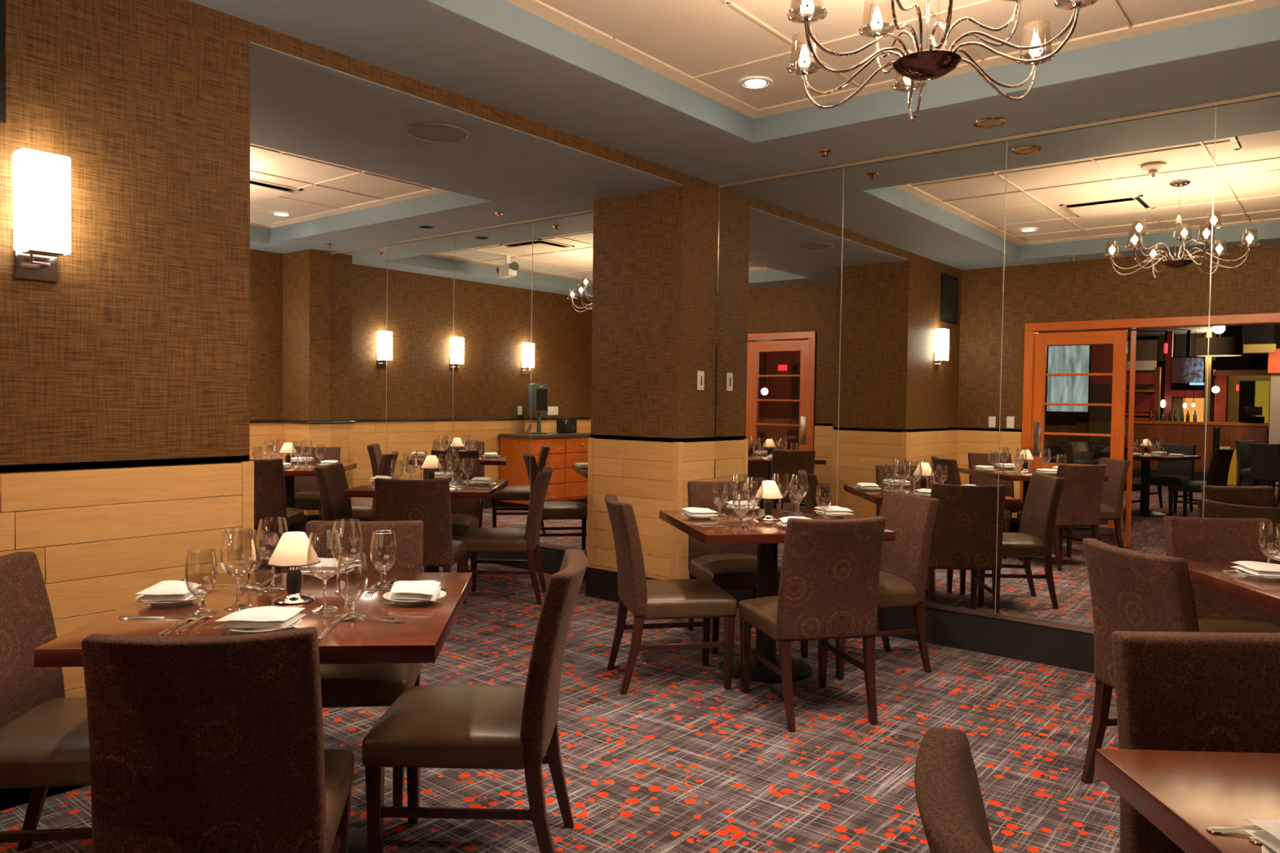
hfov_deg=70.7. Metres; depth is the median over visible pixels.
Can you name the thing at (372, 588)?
fork
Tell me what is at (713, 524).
knife
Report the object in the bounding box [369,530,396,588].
water goblet
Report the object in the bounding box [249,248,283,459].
wall
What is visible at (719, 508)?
water goblet
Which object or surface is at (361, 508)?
dining chair
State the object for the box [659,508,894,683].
dining table
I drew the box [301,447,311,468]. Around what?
water goblet
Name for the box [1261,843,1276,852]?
plate
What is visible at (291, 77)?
wall header
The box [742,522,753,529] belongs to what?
fork
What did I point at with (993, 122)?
recessed light
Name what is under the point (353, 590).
wine glass
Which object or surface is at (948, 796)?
dining chair
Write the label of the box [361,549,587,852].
dining chair
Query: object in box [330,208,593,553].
wall mirror
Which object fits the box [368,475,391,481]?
napkin
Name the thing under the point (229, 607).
wine glass
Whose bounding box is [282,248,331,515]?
column
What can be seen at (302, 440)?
bowl
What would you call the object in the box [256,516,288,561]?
bowl
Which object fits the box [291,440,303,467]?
wine glass
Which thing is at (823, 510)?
water goblet
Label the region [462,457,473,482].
water goblet
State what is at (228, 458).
trim
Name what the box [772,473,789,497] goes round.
bowl
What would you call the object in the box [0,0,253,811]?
wall
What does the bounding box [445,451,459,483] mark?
wine glass
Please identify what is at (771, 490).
table lamp
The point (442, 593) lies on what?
plate
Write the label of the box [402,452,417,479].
wine glass
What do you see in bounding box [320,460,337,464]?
napkin
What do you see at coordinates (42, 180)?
wall sconce
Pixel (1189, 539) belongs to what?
dining chair
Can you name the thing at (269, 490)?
dining chair
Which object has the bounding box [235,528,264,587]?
water goblet
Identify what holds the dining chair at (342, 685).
on the floor
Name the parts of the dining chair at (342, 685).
backrest, seat, leg, leg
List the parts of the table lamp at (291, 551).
lamp shade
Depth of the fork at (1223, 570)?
3.31 m
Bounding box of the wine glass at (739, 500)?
[730,474,748,517]
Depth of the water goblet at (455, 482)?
6.03 m
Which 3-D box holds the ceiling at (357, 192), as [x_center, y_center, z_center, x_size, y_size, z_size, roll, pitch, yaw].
[-3.187,-1.762,6.019,4.297,0.255,4.635,2,2,39]
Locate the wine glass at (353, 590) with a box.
[330,519,363,594]
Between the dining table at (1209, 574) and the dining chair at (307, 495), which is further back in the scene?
the dining chair at (307, 495)
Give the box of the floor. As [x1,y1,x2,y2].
[0,532,1119,852]
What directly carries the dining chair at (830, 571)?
on the floor
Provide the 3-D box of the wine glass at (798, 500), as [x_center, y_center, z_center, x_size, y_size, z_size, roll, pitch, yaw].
[0.841,0.363,4.771,0.096,0.220,0.096,2,2,39]
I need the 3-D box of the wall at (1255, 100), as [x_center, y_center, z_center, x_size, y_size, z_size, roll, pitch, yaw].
[0.650,-0.331,6.061,10.700,3.050,0.192,2,2,39]
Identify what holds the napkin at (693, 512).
on the plate at (682, 514)
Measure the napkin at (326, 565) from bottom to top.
0.033 m
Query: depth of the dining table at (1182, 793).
1.42 m
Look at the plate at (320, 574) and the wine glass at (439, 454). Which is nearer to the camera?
the plate at (320, 574)
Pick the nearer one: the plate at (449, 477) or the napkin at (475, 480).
the napkin at (475, 480)
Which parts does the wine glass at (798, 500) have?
stem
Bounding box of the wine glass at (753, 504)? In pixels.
[744,476,763,522]
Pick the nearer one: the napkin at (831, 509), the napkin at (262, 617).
the napkin at (262, 617)
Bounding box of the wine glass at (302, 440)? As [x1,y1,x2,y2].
[301,440,312,465]
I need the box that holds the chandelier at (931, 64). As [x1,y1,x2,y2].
[786,0,1098,120]
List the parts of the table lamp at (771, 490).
lamp shade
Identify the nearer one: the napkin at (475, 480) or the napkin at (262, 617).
the napkin at (262, 617)
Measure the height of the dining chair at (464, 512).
0.884 m
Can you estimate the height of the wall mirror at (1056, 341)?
2.595 m
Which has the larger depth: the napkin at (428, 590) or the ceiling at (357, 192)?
the ceiling at (357, 192)
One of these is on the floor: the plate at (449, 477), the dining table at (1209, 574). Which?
the dining table at (1209, 574)
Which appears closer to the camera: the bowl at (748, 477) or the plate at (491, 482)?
the bowl at (748, 477)
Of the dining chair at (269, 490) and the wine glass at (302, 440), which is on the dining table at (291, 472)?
the wine glass at (302, 440)
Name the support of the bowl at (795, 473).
on the wine glass at (798, 500)
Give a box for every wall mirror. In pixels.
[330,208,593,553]
[713,90,1279,633]
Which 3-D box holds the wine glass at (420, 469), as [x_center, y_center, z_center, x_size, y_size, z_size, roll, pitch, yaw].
[-1.554,0.284,6.402,0.096,0.220,0.096,2,2,39]
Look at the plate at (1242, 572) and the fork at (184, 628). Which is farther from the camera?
the plate at (1242, 572)
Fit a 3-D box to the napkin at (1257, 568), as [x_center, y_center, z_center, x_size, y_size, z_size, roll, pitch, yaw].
[2.209,0.502,3.190,0.141,0.033,0.184,1,2,5]
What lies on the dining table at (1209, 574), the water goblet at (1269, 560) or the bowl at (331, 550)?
the water goblet at (1269, 560)
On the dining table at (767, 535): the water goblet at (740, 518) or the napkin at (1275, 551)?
the water goblet at (740, 518)
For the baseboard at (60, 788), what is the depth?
2.96 m
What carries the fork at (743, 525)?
on the dining table at (767, 535)
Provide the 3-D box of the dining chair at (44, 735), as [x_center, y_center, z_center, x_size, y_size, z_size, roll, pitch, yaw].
[-1.565,0.821,2.513,0.593,0.884,0.456,1,2,-7]
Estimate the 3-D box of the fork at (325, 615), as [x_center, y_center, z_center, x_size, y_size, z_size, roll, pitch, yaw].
[-0.760,0.510,2.430,0.195,0.011,0.024,1,2,1]
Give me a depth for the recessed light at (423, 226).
7.45 m
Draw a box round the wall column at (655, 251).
[586,173,718,579]
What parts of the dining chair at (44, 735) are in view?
backrest, leg, seat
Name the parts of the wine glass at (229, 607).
stem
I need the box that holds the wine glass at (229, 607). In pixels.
[218,528,256,610]
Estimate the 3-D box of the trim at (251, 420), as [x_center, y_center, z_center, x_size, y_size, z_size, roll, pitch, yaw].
[-4.624,-0.021,7.206,0.670,0.025,4.635,2,2,39]
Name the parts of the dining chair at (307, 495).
leg, seat, backrest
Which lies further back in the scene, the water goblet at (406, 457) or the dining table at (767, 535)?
the water goblet at (406, 457)
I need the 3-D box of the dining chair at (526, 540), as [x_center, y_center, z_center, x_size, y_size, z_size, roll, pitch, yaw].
[-0.897,0.728,6.139,0.593,0.884,0.456,1,2,-1]
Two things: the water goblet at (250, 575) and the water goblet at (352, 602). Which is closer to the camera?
the water goblet at (352, 602)
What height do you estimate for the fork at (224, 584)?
0.011 m
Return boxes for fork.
[158,613,202,635]
[175,610,219,631]
[200,583,262,588]
[208,586,274,590]
[320,613,394,618]
[330,615,404,622]
[364,579,386,591]
[377,577,397,589]
[738,523,749,530]
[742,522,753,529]
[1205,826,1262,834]
[1222,569,1235,571]
[1248,836,1262,844]
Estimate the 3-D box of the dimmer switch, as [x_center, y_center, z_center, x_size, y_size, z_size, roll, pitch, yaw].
[0.399,-0.300,5.902,0.012,0.125,0.075,2,2,39]
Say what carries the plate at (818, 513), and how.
on the dining table at (767, 535)
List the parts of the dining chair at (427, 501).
backrest, seat, leg, leg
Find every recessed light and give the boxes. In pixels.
[271,212,291,216]
[417,224,434,228]
[738,76,772,88]
[973,116,1007,128]
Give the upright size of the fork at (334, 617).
0.011 m
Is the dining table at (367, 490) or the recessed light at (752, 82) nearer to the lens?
the recessed light at (752, 82)
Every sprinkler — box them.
[494,212,503,217]
[819,149,831,156]
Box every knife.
[119,615,210,619]
[253,573,281,589]
[318,619,340,640]
[375,587,446,591]
[700,524,739,526]
[795,513,820,515]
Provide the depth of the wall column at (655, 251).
5.91 m
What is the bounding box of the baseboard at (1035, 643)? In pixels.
[257,514,1094,673]
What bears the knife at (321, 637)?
on the dining table at (424, 632)
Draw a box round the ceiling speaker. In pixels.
[404,122,470,142]
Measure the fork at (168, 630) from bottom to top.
0.011 m
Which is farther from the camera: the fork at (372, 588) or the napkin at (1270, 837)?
the fork at (372, 588)
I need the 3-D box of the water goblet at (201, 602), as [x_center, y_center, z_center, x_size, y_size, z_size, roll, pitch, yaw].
[-1.190,0.423,2.445,0.082,0.173,0.082,2,2,39]
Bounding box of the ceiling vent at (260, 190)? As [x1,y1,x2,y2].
[249,177,302,200]
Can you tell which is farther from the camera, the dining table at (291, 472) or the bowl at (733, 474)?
the dining table at (291, 472)
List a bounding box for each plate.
[135,591,206,606]
[225,617,302,634]
[291,460,311,462]
[299,567,354,577]
[382,590,446,604]
[434,476,454,479]
[468,481,494,485]
[681,513,716,519]
[726,506,759,511]
[816,511,849,517]
[1235,568,1279,581]
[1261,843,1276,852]
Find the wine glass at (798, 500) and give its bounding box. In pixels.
[790,473,808,516]
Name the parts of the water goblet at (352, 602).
stem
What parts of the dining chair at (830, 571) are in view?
leg, leg, seat, leg, backrest, leg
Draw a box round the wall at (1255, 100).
[348,99,1256,252]
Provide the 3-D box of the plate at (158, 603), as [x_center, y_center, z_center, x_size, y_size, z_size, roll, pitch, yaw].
[-1.342,0.494,2.583,0.181,0.020,0.181,1,2,-5]
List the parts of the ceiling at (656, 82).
edge trim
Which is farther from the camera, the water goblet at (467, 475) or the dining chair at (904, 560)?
the water goblet at (467, 475)
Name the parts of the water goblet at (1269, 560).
stem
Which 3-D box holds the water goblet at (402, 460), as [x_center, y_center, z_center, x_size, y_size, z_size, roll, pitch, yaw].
[-1.642,0.315,6.086,0.082,0.173,0.082,2,2,39]
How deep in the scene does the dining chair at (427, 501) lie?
5.29 m
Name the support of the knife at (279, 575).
on the dining table at (424, 632)
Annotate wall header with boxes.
[250,22,682,200]
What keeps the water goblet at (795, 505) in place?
on the dining table at (767, 535)
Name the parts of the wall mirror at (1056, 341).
mirror panel, mirror panel, mirror panel, mirror panel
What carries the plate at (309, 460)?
on the dining table at (291, 472)
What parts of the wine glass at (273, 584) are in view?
stem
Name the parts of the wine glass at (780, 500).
stem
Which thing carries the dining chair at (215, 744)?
on the floor
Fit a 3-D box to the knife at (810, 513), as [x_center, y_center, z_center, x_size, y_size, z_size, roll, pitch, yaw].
[0.905,0.469,4.810,0.233,0.006,0.020,0,2,-12]
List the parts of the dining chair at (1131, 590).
leg, backrest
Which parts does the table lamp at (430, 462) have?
lamp shade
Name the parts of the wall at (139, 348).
corner post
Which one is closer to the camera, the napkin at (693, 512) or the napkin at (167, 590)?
the napkin at (167, 590)
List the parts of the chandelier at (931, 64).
dish, bulb, lamp shade, lamp shade, bulb, dish, arm, arm, arm, arm, lamp shade, dish, bulb, arm, arm, arm, dish, arm, arm, arm, lamp shade, arm, arm, arm, arm, arm, arm, dish, arm, arm, lamp shade, dish, bulb, dish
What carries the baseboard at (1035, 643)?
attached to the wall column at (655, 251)
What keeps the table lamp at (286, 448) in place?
on the dining table at (291, 472)
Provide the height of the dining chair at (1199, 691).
0.884 m
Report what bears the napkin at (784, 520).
on the plate
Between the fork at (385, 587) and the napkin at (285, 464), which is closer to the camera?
the fork at (385, 587)
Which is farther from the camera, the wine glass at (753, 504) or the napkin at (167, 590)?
the wine glass at (753, 504)
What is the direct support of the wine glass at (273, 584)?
on the dining table at (424, 632)
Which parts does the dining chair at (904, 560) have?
leg, leg, leg, seat, backrest, leg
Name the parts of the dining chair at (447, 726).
leg, leg, seat, leg, backrest, leg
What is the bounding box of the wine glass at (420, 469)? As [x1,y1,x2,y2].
[414,450,427,479]
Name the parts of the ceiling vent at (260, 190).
plate, frame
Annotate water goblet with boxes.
[184,548,217,617]
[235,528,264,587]
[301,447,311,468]
[315,444,325,464]
[336,551,368,621]
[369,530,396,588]
[390,460,403,479]
[404,457,416,479]
[449,462,462,488]
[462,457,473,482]
[711,482,728,516]
[733,488,749,526]
[788,480,804,513]
[815,484,831,519]
[1257,522,1279,563]
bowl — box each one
[218,528,256,577]
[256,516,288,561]
[291,440,303,457]
[301,440,312,455]
[306,529,342,579]
[330,519,363,564]
[445,451,459,470]
[449,462,462,479]
[730,474,748,500]
[744,476,763,504]
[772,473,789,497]
[790,473,808,499]
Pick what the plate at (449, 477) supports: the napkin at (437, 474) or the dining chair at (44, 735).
the napkin at (437, 474)
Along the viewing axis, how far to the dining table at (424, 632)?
2.40 m
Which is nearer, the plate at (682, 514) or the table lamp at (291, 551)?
the table lamp at (291, 551)
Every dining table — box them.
[34,572,472,852]
[257,462,356,559]
[344,478,507,573]
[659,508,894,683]
[1094,748,1279,852]
[1186,560,1279,612]
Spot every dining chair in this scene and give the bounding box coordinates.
[0,551,92,849]
[81,626,354,852]
[249,457,303,573]
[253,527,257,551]
[275,446,340,546]
[305,520,423,807]
[314,462,353,521]
[319,451,398,521]
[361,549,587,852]
[374,477,465,608]
[422,457,479,569]
[459,466,552,604]
[604,494,737,694]
[687,480,781,653]
[738,515,885,732]
[800,490,938,679]
[914,727,994,852]
[1080,537,1199,783]
[1111,631,1279,852]
[1163,515,1279,632]
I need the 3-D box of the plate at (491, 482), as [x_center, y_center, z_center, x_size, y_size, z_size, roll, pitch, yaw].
[-1.099,0.395,6.242,0.181,0.020,0.181,1,2,-1]
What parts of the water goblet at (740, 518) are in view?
stem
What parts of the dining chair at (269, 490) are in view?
backrest, seat, leg, leg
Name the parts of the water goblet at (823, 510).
stem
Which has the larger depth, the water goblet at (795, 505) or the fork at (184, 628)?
the water goblet at (795, 505)
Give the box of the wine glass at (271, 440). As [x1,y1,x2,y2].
[262,440,275,458]
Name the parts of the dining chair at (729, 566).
leg, leg, backrest, seat, leg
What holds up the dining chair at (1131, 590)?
on the floor
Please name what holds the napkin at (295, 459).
on the plate at (309, 460)
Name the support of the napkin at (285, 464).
on the plate
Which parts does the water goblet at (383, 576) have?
stem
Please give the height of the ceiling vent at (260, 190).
0.034 m
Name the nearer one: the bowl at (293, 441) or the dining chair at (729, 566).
the dining chair at (729, 566)
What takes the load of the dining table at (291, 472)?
on the floor
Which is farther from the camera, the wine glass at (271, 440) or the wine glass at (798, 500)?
the wine glass at (271, 440)
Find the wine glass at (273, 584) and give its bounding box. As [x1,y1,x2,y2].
[256,516,288,591]
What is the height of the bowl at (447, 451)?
0.134 m
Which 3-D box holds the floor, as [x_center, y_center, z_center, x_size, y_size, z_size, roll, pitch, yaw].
[-3.623,1.391,-1.999,14.250,0.060,18.250,2,2,39]
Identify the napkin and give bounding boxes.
[133,580,203,600]
[213,606,306,628]
[283,462,290,466]
[290,457,314,461]
[298,557,361,572]
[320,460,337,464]
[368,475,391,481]
[389,580,440,600]
[434,471,456,477]
[471,476,492,483]
[680,506,718,516]
[726,500,757,508]
[777,515,811,526]
[813,506,853,514]
[1230,560,1279,577]
[1243,818,1279,852]
[1268,550,1279,559]
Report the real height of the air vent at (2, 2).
0.490 m
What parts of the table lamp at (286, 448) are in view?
lamp shade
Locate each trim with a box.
[0,455,249,473]
[249,419,333,423]
[591,434,713,442]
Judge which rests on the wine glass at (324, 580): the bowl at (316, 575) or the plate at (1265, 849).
the bowl at (316, 575)
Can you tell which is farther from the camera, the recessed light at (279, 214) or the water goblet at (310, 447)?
the recessed light at (279, 214)
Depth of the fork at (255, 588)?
2.76 m
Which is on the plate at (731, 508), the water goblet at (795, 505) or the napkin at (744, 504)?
the napkin at (744, 504)
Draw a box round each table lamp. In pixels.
[266,531,320,604]
[279,442,297,466]
[420,455,442,479]
[754,480,782,520]
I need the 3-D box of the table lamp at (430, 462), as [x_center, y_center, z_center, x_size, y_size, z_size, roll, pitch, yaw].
[-1.445,0.300,6.250,0.145,0.198,0.145,1,2,14]
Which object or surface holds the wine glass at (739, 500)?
on the dining table at (767, 535)
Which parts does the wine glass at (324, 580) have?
stem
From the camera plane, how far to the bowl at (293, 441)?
7.58 m
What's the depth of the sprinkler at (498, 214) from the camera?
6.88 m
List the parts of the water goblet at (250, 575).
stem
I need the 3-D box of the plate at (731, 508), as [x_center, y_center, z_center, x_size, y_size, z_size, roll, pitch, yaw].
[0.568,0.454,4.971,0.181,0.020,0.181,0,2,-12]
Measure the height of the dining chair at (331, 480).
0.884 m
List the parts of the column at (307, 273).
corner post, corner post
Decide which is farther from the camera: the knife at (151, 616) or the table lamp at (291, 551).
the table lamp at (291, 551)
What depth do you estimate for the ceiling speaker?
4.63 m
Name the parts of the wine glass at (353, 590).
stem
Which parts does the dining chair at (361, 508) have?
seat, backrest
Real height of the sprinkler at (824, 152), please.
0.030 m
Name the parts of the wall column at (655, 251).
corner post, corner post, corner post, corner post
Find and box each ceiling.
[188,0,1279,185]
[249,106,593,253]
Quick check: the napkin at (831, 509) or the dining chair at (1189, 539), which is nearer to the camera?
the dining chair at (1189, 539)
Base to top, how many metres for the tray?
0.204 m
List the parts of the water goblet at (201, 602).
stem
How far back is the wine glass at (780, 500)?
4.80 m
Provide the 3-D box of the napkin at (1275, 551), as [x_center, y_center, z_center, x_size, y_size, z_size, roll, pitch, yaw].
[2.551,0.498,3.472,0.184,0.033,0.141,1,2,-5]
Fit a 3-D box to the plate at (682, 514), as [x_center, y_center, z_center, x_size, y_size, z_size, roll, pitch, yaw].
[0.302,0.460,4.608,0.181,0.020,0.181,0,2,-12]
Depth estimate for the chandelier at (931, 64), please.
2.69 m
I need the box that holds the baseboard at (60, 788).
[0,786,84,809]
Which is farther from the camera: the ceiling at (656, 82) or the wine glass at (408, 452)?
the wine glass at (408, 452)
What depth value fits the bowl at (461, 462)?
6.03 m
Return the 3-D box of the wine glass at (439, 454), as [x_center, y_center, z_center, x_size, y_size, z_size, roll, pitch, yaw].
[-1.327,0.294,6.131,0.096,0.220,0.096,2,2,39]
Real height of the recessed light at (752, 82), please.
0.008 m
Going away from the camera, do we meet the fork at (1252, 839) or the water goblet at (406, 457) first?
the fork at (1252, 839)
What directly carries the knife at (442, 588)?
on the dining table at (424, 632)
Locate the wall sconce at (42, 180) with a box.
[13,147,71,282]
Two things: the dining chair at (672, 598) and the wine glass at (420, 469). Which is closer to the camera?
the dining chair at (672, 598)
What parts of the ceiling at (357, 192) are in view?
edge trim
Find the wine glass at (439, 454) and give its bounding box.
[437,453,452,479]
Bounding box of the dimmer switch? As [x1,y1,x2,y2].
[697,370,704,390]
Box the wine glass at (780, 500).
[772,473,789,515]
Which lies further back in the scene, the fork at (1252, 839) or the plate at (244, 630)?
the plate at (244, 630)
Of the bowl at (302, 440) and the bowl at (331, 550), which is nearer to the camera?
the bowl at (331, 550)
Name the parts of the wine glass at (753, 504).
stem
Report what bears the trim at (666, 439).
attached to the wall column at (655, 251)
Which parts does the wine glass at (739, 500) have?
stem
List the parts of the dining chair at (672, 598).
leg, backrest, leg, seat, leg, leg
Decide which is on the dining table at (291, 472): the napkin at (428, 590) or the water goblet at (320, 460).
the water goblet at (320, 460)
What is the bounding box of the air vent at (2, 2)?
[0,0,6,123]
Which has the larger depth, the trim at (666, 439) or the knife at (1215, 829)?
the trim at (666, 439)
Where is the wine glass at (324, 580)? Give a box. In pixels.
[306,529,342,613]
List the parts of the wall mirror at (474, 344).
mirror panel, mirror panel, mirror panel, mirror panel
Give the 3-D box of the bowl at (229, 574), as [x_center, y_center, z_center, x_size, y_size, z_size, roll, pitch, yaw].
[-1.126,0.356,2.525,0.096,0.134,0.096,2,2,39]
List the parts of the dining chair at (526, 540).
leg, leg, seat, leg, backrest, leg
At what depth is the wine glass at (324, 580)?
2.51 m

